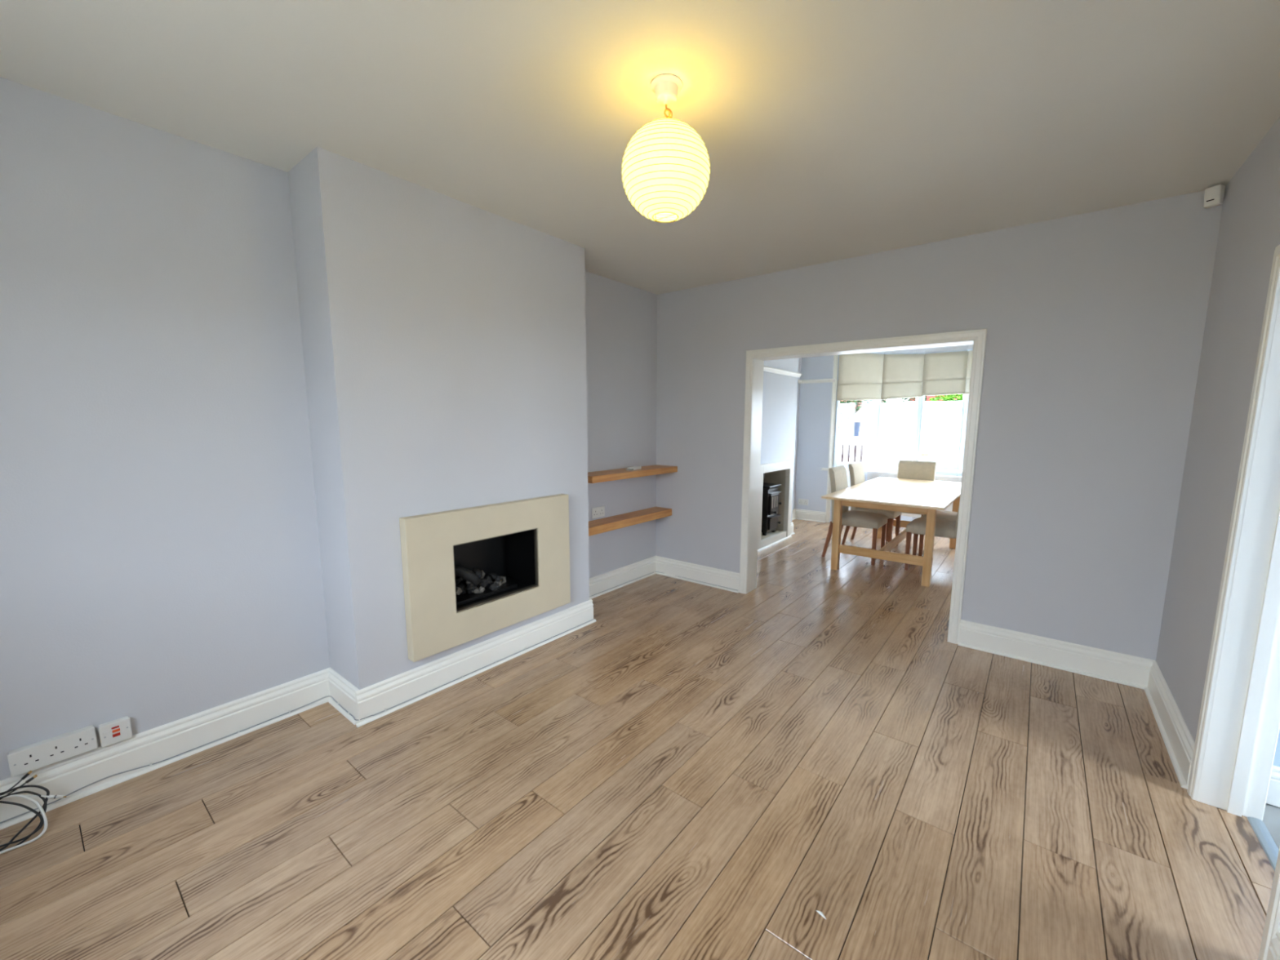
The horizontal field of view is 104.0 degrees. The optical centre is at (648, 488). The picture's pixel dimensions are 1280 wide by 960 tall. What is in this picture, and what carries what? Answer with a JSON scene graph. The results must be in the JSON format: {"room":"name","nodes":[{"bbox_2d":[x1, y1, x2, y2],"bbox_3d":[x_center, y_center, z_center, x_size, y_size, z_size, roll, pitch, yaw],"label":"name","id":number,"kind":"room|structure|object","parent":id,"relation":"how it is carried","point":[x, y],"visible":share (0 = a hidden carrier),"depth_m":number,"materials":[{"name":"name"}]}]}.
{"room":"living room","nodes":[
{"label":"living room","id":0,"kind":"room"},
{"bbox_2d":[0,76,801,780],"bbox_3d":[-0.297,-0.418,4.311,0.150,2.574,8.250,6,10,38],"label":"wall","id":1,"kind":"structure","parent":0,"point":[160,556],"depth_m":2.03,"materials":[{"name":"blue paint"}]},
{"bbox_2d":[7,724,97,777],"bbox_3d":[-2.220,0.977,1.869,0.040,0.088,0.210,6,10,38],"label":"socket","id":2,"kind":"object","parent":1,"relation":"attached to","point":[34,756],"visible":1,"depth_m":1.85,"materials":[{"name":"white plastic"}]},
{"bbox_2d":[98,715,132,747],"bbox_3d":[-2.123,0.969,1.992,0.039,0.086,0.086,6,10,38],"label":"fused spur","id":3,"kind":"object","parent":1,"relation":"attached to","point":[116,731],"visible":1,"depth_m":1.98,"materials":[{"name":"white plastic"}]},
{"bbox_2d":[0,667,329,830],"bbox_3d":[-2.170,1.105,1.968,0.020,0.165,1.669,6,10,38],"label":"baseboard","id":4,"kind":"structure","parent":1,"relation":"attached to","point":[66,776],"depth_m":2.10,"materials":[{"name":"white wood"}]},
{"bbox_2d":[591,506,604,518],"bbox_3d":[-0.410,0.197,4.116,0.013,0.086,0.146,6,10,38],"label":"double socket","id":5,"kind":"object","parent":1,"relation":"attached to","point":[597,512],"visible":1,"depth_m":4.11,"materials":[{"name":"white plastic"}]},
{"bbox_2d":[589,555,656,599],"bbox_3d":[-0.308,0.795,4.325,0.020,0.165,1.257,6,10,38],"label":"baseboard","id":6,"kind":"structure","parent":1,"relation":"attached to","point":[605,581],"depth_m":4.40,"materials":[{"name":"white wood"}]},
{"bbox_2d":[588,506,671,536],"bbox_3d":[-0.233,0.277,4.213,0.188,0.063,1.233,6,10,38],"label":"floating shelf","id":7,"kind":"object","parent":1,"relation":"attached to","point":[620,521],"visible":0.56,"depth_m":4.19,"materials":[{"name":"brown wood"}]},
{"bbox_2d":[587,464,677,483],"bbox_3d":[-0.168,-0.128,4.193,0.244,0.051,1.101,6,10,38],"label":"floating shelf","id":8,"kind":"object","parent":1,"relation":"attached to","point":[620,473],"visible":0.74,"depth_m":4.07,"materials":[{"name":"brown wood"}]},
{"bbox_2d":[626,466,641,471],"bbox_3d":[-0.124,-0.167,4.212,0.064,0.022,0.185,4,8,24],"label":"gadget","id":9,"kind":"object","parent":8,"relation":"on","point":[633,468],"visible":1,"depth_m":4.18,"materials":[{"name":"white plastic"}]},
{"bbox_2d":[791,508,795,519],"bbox_3d":[1.899,0.435,7.121,0.020,0.150,1.030,6,10,38],"label":"baseboard","id":10,"kind":"structure","parent":1,"relation":"attached to","point":[793,513],"depth_m":7.45,"materials":[{"name":"white wood"}]},
{"bbox_2d":[287,146,589,689],"bbox_3d":[-1.040,-0.240,2.965,0.353,2.574,1.557,6,10,38],"label":"wall","id":11,"kind":"structure","parent":0,"point":[444,337],"depth_m":2.50,"materials":[{"name":"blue paint"}]},
{"bbox_2d":[328,697,357,724],"bbox_3d":[-1.541,1.111,2.507,0.353,0.015,0.015,6,10,38],"label":"trim","id":12,"kind":"structure","parent":11,"relation":"attached to","point":[331,700],"depth_m":2.49,"materials":[{"name":"white wood"}]},
{"bbox_2d":[328,667,359,719],"bbox_3d":[-1.530,1.035,2.510,0.353,0.165,0.020,6,10,38],"label":"baseboard","id":13,"kind":"structure","parent":11,"relation":"attached to","point":[341,690],"depth_m":2.49,"materials":[{"name":"white wood"}]},
{"bbox_2d":[355,599,595,727],"bbox_3d":[-0.897,0.970,3.011,0.020,0.165,1.597,6,10,38],"label":"baseboard","id":14,"kind":"structure","parent":11,"relation":"attached to","point":[372,700],"depth_m":2.81,"materials":[{"name":"white wood"}]},
{"bbox_2d":[399,493,570,662],"bbox_3d":[-0.986,0.449,3.012,0.330,0.740,1.081,6,10,38],"label":"fireplace","id":15,"kind":"object","parent":11,"relation":"attached to","point":[469,574],"visible":1,"depth_m":2.89,"materials":[{"name":"beige stone"}]},
{"bbox_2d":[456,580,517,606],"bbox_3d":[-1.017,0.623,3.006,0.180,0.022,0.429,6,10,38],"label":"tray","id":16,"kind":"object","parent":15,"relation":"on","point":[466,597],"depth_m":2.94,"materials":[{"name":"black metal"}]},
{"bbox_2d":[0,519,1279,959],"bbox_3d":[2.058,1.056,3.253,5.300,0.050,9.200,6,10,38],"label":"floor","id":17,"kind":"structure","parent":0,"point":[689,771],"depth_m":1.84,"materials":[{"name":"brown wood"}]},
{"bbox_2d":[0,770,49,851],"bbox_3d":[-2.236,1.130,1.700,0.160,0.185,0.264,6,10,38],"label":"lead","id":18,"kind":"object","parent":17,"relation":"on","point":[45,800],"visible":1,"depth_m":1.76,"materials":[{"name":"black plastic"}]},
{"bbox_2d":[0,794,66,853],"bbox_3d":[-2.219,1.136,1.702,0.307,0.174,0.128,-7,10,-42],"label":"coaxial cable","id":19,"kind":"object","parent":17,"relation":"on","point":[37,803],"visible":1,"depth_m":1.77,"materials":[{"name":"white plastic"}]},
{"bbox_2d":[0,571,737,823],"bbox_3d":[-0.817,1.030,2.970,0.887,0.026,4.019,6,10,38],"label":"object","id":20,"kind":"object","parent":17,"relation":"on","point":[495,661],"visible":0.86,"depth_m":2.45,"materials":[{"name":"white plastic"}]},
{"bbox_2d":[816,910,826,919],"bbox_3d":[0.515,1.260,1.480,0.010,0.006,0.038,-5,9,-33],"label":"flake","id":21,"kind":"object","parent":17,"relation":"on","point":[819,912],"visible":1,"depth_m":1.48,"materials":[{"name":"white plastic"}]},
{"bbox_2d":[822,465,887,565],"bbox_3d":[2.218,0.264,5.335,0.549,0.966,0.416,6,10,38],"label":"dining chair","id":22,"kind":"object","parent":17,"relation":"on","point":[838,477],"visible":0.86,"depth_m":5.25,"materials":[{"name":"fabric"}]},
{"bbox_2d":[841,462,902,551],"bbox_3d":[2.629,0.197,5.847,0.549,0.966,0.416,6,10,38],"label":"dining chair","id":23,"kind":"object","parent":17,"relation":"on","point":[856,472],"visible":0.52,"depth_m":5.78,"materials":[{"name":"fabric"}]},
{"bbox_2d":[821,476,961,586],"bbox_3d":[2.729,0.375,5.375,1.026,0.740,2.160,6,10,38],"label":"dining table","id":24,"kind":"object","parent":17,"relation":"on","point":[891,494],"visible":0.82,"depth_m":4.82,"materials":[{"name":"brown wood"}]},
{"bbox_2d":[885,460,936,541],"bbox_3d":[3.228,0.160,6.141,0.416,0.966,0.549,6,10,38],"label":"dining chair","id":25,"kind":"object","parent":17,"relation":"on","point":[908,469],"visible":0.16,"depth_m":6.21,"materials":[{"name":"fabric"}]},
{"bbox_2d":[904,506,959,570],"bbox_3d":[2.862,0.329,4.873,0.549,0.966,0.416,6,10,38],"label":"dining chair","id":26,"kind":"object","parent":17,"relation":"on","point":[944,528],"visible":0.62,"depth_m":4.83,"materials":[{"name":"fabric"}]},
{"bbox_2d":[918,510,957,556],"bbox_3d":[3.231,0.273,5.299,0.549,0.966,0.416,6,10,38],"label":"dining chair","id":27,"kind":"object","parent":17,"relation":"on","point":[946,515],"visible":0.09,"depth_m":5.29,"materials":[{"name":"fabric"}]},
{"bbox_2d":[1246,816,1279,871],"bbox_3d":[2.005,1.256,1.548,0.042,0.007,0.748,6,10,38],"label":"threshold strip","id":28,"kind":"object","parent":17,"relation":"on","point":[1264,836],"visible":1,"depth_m":1.75,"materials":[{"name":"metal"}]},
{"bbox_2d":[0,0,1279,294],"bbox_3d":[0.051,-1.439,1.694,3.720,0.150,4.803,6,10,38],"label":"ceiling","id":29,"kind":"structure","parent":0,"point":[830,131],"depth_m":1.76,"materials":[{"name":"white paint"}]},
{"bbox_2d":[621,73,710,222],"bbox_3d":[0.061,-1.153,1.716,0.304,0.423,0.304,0,8,-3],"label":"paper lantern","id":30,"kind":"object","parent":29,"relation":"hanging from","point":[665,172],"visible":1,"depth_m":1.63,"materials":[{"name":"white paper"}]},
{"bbox_2d":[760,358,799,539],"bbox_3d":[1.313,-0.630,5.932,0.370,2.574,1.330,6,10,38],"label":"wall","id":31,"kind":"structure","parent":0,"point":[780,393],"depth_m":5.96,"materials":[{"name":"paint"}]},
{"bbox_2d":[761,473,781,535],"bbox_3d":[1.416,0.159,6.121,0.365,0.785,0.336,6,10,38],"label":"wood stove","id":32,"kind":"object","parent":31,"relation":"in","point":[771,503],"visible":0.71,"depth_m":5.99,"materials":[{"name":"black metal"}]},
{"bbox_2d":[768,490,781,494],"bbox_3d":[1.525,0.056,6.021,0.039,0.015,0.280,6,10,38],"label":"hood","id":33,"kind":"object","parent":32,"relation":"attached to","point":[770,492],"depth_m":6.00,"materials":[{"name":"silver metal"}]},
{"bbox_2d":[757,460,793,552],"bbox_3d":[1.479,0.184,5.892,0.075,0.972,1.015,6,10,38],"label":"surround","id":34,"kind":"object","parent":31,"relation":"attached to","point":[767,542],"visible":0.64,"depth_m":6.03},
{"bbox_2d":[763,365,801,377],"bbox_3d":[1.476,-1.339,5.710,0.036,0.050,1.402,6,10,38],"label":"trim","id":35,"kind":"structure","parent":31,"relation":"attached to","point":[768,369],"depth_m":5.79,"materials":[{"name":"white wood"}]},
{"bbox_2d":[790,522,793,533],"bbox_3d":[1.833,0.526,6.442,0.020,0.150,0.170,6,10,38],"label":"baseboard","id":36,"kind":"structure","parent":31,"relation":"attached to","point":[792,523],"depth_m":6.47,"materials":[{"name":"white wood"}]},
{"bbox_2d":[795,355,833,511],"bbox_3d":[3.605,-0.682,6.382,3.720,2.574,0.150,6,10,38],"label":"wall","id":37,"kind":"structure","parent":0,"point":[815,398],"depth_m":7.23,"materials":[{"name":"paint"}]},
{"bbox_2d":[798,498,808,505],"bbox_3d":[2.304,0.204,7.423,0.146,0.086,0.012,6,10,38],"label":"socket","id":38,"kind":"object","parent":37,"relation":"attached to","point":[801,501],"visible":1,"depth_m":7.42,"materials":[{"name":"white plastic"}]},
{"bbox_2d":[795,508,826,522],"bbox_3d":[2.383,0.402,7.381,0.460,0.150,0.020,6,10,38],"label":"baseboard","id":39,"kind":"structure","parent":37,"relation":"attached to","point":[800,513],"depth_m":7.36,"materials":[{"name":"white wood"}]},
{"bbox_2d":[800,378,835,383],"bbox_3d":[2.403,-1.523,7.102,0.505,0.050,0.036,6,10,38],"label":"trim","id":40,"kind":"structure","parent":37,"relation":"attached to","point":[820,380],"depth_m":7.09,"materials":[{"name":"white wood"}]},
{"bbox_2d":[825,355,838,522],"bbox_3d":[2.651,-0.785,7.123,0.075,2.574,0.150,6,10,38],"label":"trim","id":41,"kind":"structure","parent":37,"relation":"attached to","point":[835,357],"depth_m":7.08,"materials":[{"name":"white wood"}]},
{"bbox_2d":[832,355,878,467],"bbox_3d":[2.987,-1.113,7.179,0.738,1.630,0.070,-2,8,-19],"label":"window","id":42,"kind":"structure","parent":37,"relation":"in","point":[871,463],"depth_m":7.25,"materials":[{"name":"white plastic"}]},
{"bbox_2d":[836,352,884,400],"bbox_3d":[2.981,-1.571,7.036,0.766,0.679,0.058,-2,8,-19],"label":"blind","id":43,"kind":"object","parent":42,"relation":"attached to","point":[860,375],"visible":0.96,"depth_m":7.01,"materials":[{"name":"beige fabric"}]},
{"bbox_2d":[829,469,961,522],"bbox_3d":[3.874,0.167,6.875,2.536,0.760,1.084,6,10,38],"label":"wall","id":44,"kind":"structure","parent":0,"point":[944,473],"depth_m":7.24,"materials":[{"name":"paint"}]},
{"bbox_2d":[873,400,879,466],"bbox_3d":[3.336,-1.127,7.299,0.084,1.630,0.080,6,10,38],"label":"trim","id":45,"kind":"structure","parent":44,"relation":"attached to","point":[878,400],"depth_m":7.30,"materials":[{"name":"white plastic"}]},
{"bbox_2d":[818,466,962,473],"bbox_3d":[3.816,-0.213,6.748,2.745,0.032,1.096,6,10,38],"label":"windowsill","id":46,"kind":"structure","parent":44,"relation":"on","point":[864,468],"depth_m":7.16,"materials":[{"name":"white wood"}]},
{"bbox_2d":[875,353,919,466],"bbox_3d":[3.633,-1.123,7.270,0.598,1.630,0.070,1,8,6],"label":"window","id":47,"kind":"structure","parent":44,"relation":"in","point":[878,464],"depth_m":7.29,"materials":[{"name":"white plastic"}]},
{"bbox_2d":[880,352,924,399],"bbox_3d":[3.625,-1.593,7.133,0.554,0.656,0.058,1,8,6],"label":"blind","id":48,"kind":"object","parent":47,"relation":"attached to","point":[902,372],"visible":1,"depth_m":7.11,"materials":[{"name":"beige fabric"}]},
{"bbox_2d":[866,471,961,517],"bbox_3d":[3.794,0.189,6.779,1.580,0.742,0.076,6,10,38],"label":"radiator","id":49,"kind":"object","parent":44,"relation":"attached to","point":[871,475],"visible":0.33,"depth_m":6.88,"materials":[{"name":"metal"}]},
{"bbox_2d":[867,471,961,477],"bbox_3d":[3.796,-0.173,6.732,1.580,0.012,0.074,6,10,38],"label":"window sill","id":50,"kind":"structure","parent":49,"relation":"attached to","point":[869,473],"depth_m":7.02,"materials":[{"name":"metal"}]},
{"bbox_2d":[915,352,924,460],"bbox_3d":[3.930,-1.118,7.240,0.084,1.630,0.080,6,10,38],"label":"trim","id":51,"kind":"structure","parent":44,"relation":"attached to","point":[923,353],"depth_m":7.23,"materials":[{"name":"white plastic"}]},
{"bbox_2d":[916,350,969,469],"bbox_3d":[4.157,-1.093,7.065,0.575,1.630,0.070,6,10,38],"label":"window","id":52,"kind":"structure","parent":44,"relation":"in","point":[939,465],"depth_m":7.08,"materials":[{"name":"white plastic"}]},
{"bbox_2d":[921,349,968,395],"bbox_3d":[4.113,-1.592,6.939,0.526,0.604,0.058,6,10,38],"label":"blind","id":53,"kind":"object","parent":52,"relation":"attached to","point":[944,372],"visible":1,"depth_m":6.92,"materials":[{"name":"beige fabric"}]},
{"bbox_2d":[964,348,973,394],"bbox_3d":[4.416,-1.524,6.516,0.058,0.624,0.554,-3,8,-19],"label":"blind","id":54,"kind":"object","parent":52,"relation":"attached to","point":[967,380],"visible":0.2,"depth_m":6.73,"materials":[{"name":"beige fabric"}]},
{"bbox_2d":[959,349,969,470],"bbox_3d":[4.383,-1.069,6.889,0.084,1.630,0.080,6,10,38],"label":"trim","id":55,"kind":"structure","parent":44,"relation":"attached to","point":[969,349],"depth_m":6.91,"materials":[{"name":"white plastic"}]},
{"bbox_2d":[960,394,968,470],"bbox_3d":[4.483,-1.031,6.610,0.070,1.630,0.598,-3,8,-19],"label":"window","id":56,"kind":"structure","parent":44,"relation":"in","point":[967,396],"depth_m":6.88,"materials":[{"name":"white plastic"}]},
{"bbox_2d":[873,344,973,353],"bbox_3d":[3.881,-1.931,6.593,2.536,0.154,1.084,6,10,38],"label":"wall bay header","id":57,"kind":"structure","parent":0,"point":[971,346],"depth_m":6.96,"materials":[{"name":"paint"}]},
{"bbox_2d":[655,191,1222,660],"bbox_3d":[1.475,-0.327,3.684,3.420,2.574,0.170,6,10,38],"label":"wall","id":58,"kind":"structure","parent":0,"point":[1094,322],"depth_m":2.94,"materials":[{"name":"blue paint"}]},
{"bbox_2d":[655,555,739,592],"bbox_3d":[0.423,0.769,4.537,0.908,0.165,0.020,6,10,38],"label":"baseboard","id":59,"kind":"structure","parent":58,"relation":"attached to","point":[731,580],"depth_m":4.50,"materials":[{"name":"white wood"}]},
{"bbox_2d":[739,328,986,644],"bbox_3d":[1.473,-0.048,3.721,1.606,2.009,0.210,6,10,38],"label":"door frame","id":60,"kind":"structure","parent":58,"relation":"in","point":[755,359],"depth_m":3.49,"materials":[{"name":"white wood"}]},
{"bbox_2d":[958,619,1154,688],"bbox_3d":[2.401,0.982,3.003,0.908,0.165,0.020,6,10,38],"label":"baseboard","id":61,"kind":"structure","parent":58,"relation":"attached to","point":[1108,664],"depth_m":2.96,"materials":[{"name":"white wood"}]},
{"bbox_2d":[1155,116,1279,742],"bbox_3d":[1.452,0.062,0.785,0.150,2.574,4.803,6,10,38],"label":"wall","id":62,"kind":"structure","parent":0,"point":[1249,234],"depth_m":2.13,"materials":[{"name":"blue paint"}]},
{"bbox_2d":[1143,660,1195,789],"bbox_3d":[2.456,1.069,2.359,0.020,0.165,0.975,6,10,38],"label":"baseboard","id":63,"kind":"structure","parent":62,"relation":"attached to","point":[1182,743],"depth_m":2.27,"materials":[{"name":"white wood"}]},
{"bbox_2d":[1203,184,1225,208],"bbox_3d":[2.716,-1.394,2.395,0.076,0.084,0.060,-3,8,-24],"label":"sensor","id":64,"kind":"object","parent":62,"relation":"attached to","point":[1214,196],"visible":1,"depth_m":2.38,"materials":[{"name":"white plastic"}]},
{"bbox_2d":[1186,244,1279,959],"bbox_3d":[1.953,0.238,1.456,0.190,2.050,0.882,6,10,38],"label":"door frame","id":65,"kind":"structure","parent":62,"relation":"in","point":[1238,726],"depth_m":1.80,"materials":[{"name":"white wood"}]},
{"bbox_2d":[1266,931,1279,959],"bbox_3d":[0.802,1.345,0.264,0.020,0.165,2.624,6,10,38],"label":"baseboard","id":66,"kind":"structure","parent":62,"relation":"attached to","point":[1273,953],"depth_m":1.27,"materials":[{"name":"white wood"}]},
{"bbox_2d":[1272,728,1279,767],"bbox_3d":[3.092,-0.003,1.311,1.780,2.574,0.140,6,10,38],"label":"wall","id":67,"kind":"structure","parent":0,"point":[1277,757],"depth_m":1.90,"materials":[{"name":"blue paint"}]},
{"bbox_2d":[1266,764,1279,807],"bbox_3d":[2.987,1.201,1.450,1.610,0.150,0.020,6,10,38],"label":"baseboard","id":68,"kind":"structure","parent":67,"relation":"attached to","point":[1273,793],"depth_m":1.91,"materials":[{"name":"white wood"}]},
{"label":"outside","id":69,"kind":"structure","parent":0,"visible":0},
{"bbox_3d":[32.906,-3.855,46.523,120.000,0.220,66.000,6,10,38],"label":"pavement","id":70,"kind":"object","parent":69,"visible":0},
{"bbox_2d":[839,400,885,426],"bbox_3d":[15.335,-7.479,40.067,6.000,8.600,7.600,6,10,38],"label":"house","id":71,"kind":"structure","parent":70,"relation":"on","point":[854,407],"depth_m":36.23,"materials":[{"name":"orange brick"}]},
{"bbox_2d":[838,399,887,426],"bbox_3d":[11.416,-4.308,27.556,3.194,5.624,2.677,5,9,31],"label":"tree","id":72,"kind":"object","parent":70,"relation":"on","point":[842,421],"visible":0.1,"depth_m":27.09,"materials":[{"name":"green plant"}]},
{"bbox_2d":[901,395,928,402],"bbox_3d":[15.167,-3.875,28.514,2.249,4.539,2.262,6,10,38],"label":"hedge","id":73,"kind":"object","parent":70,"relation":"on","point":[926,397],"visible":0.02,"depth_m":28.27,"materials":[{"name":"green plant"}]},
{"bbox_2d":[909,395,957,401],"bbox_3d":[22.140,-6.014,38.729,3.500,6.100,5.600,6,10,38],"label":"house","id":74,"kind":"structure","parent":70,"relation":"on","point":[932,396],"depth_m":37.41,"materials":[{"name":"orange brick"}]},
{"bbox_2d":[929,393,963,401],"bbox_3d":[18.675,-4.699,30.797,2.630,5.588,2.260,6,10,38],"label":"tree","id":75,"kind":"object","parent":70,"relation":"on","point":[948,397],"visible":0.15,"depth_m":30.45,"materials":[{"name":"green plant"}]},
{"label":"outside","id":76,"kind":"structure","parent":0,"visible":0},
{"bbox_3d":[5.325,0.739,11.597,120.000,0.220,7.880,6,10,38],"label":"path","id":77,"kind":"object","parent":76,"visible":0},
{"bbox_2d":[836,440,870,462],"bbox_3d":[4.566,-0.428,12.994,2.240,1.715,0.085,6,10,38],"label":"picket fence","id":78,"kind":"object","parent":77,"relation":"on","point":[847,451],"visible":0.16,"depth_m":12.49,"materials":[{"name":"white wood"}]},
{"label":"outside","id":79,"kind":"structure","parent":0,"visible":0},
{"bbox_3d":[10.158,-0.017,17.724,120.000,0.120,7.800,6,10,38],"label":"road","id":80,"kind":"object","parent":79,"visible":0},
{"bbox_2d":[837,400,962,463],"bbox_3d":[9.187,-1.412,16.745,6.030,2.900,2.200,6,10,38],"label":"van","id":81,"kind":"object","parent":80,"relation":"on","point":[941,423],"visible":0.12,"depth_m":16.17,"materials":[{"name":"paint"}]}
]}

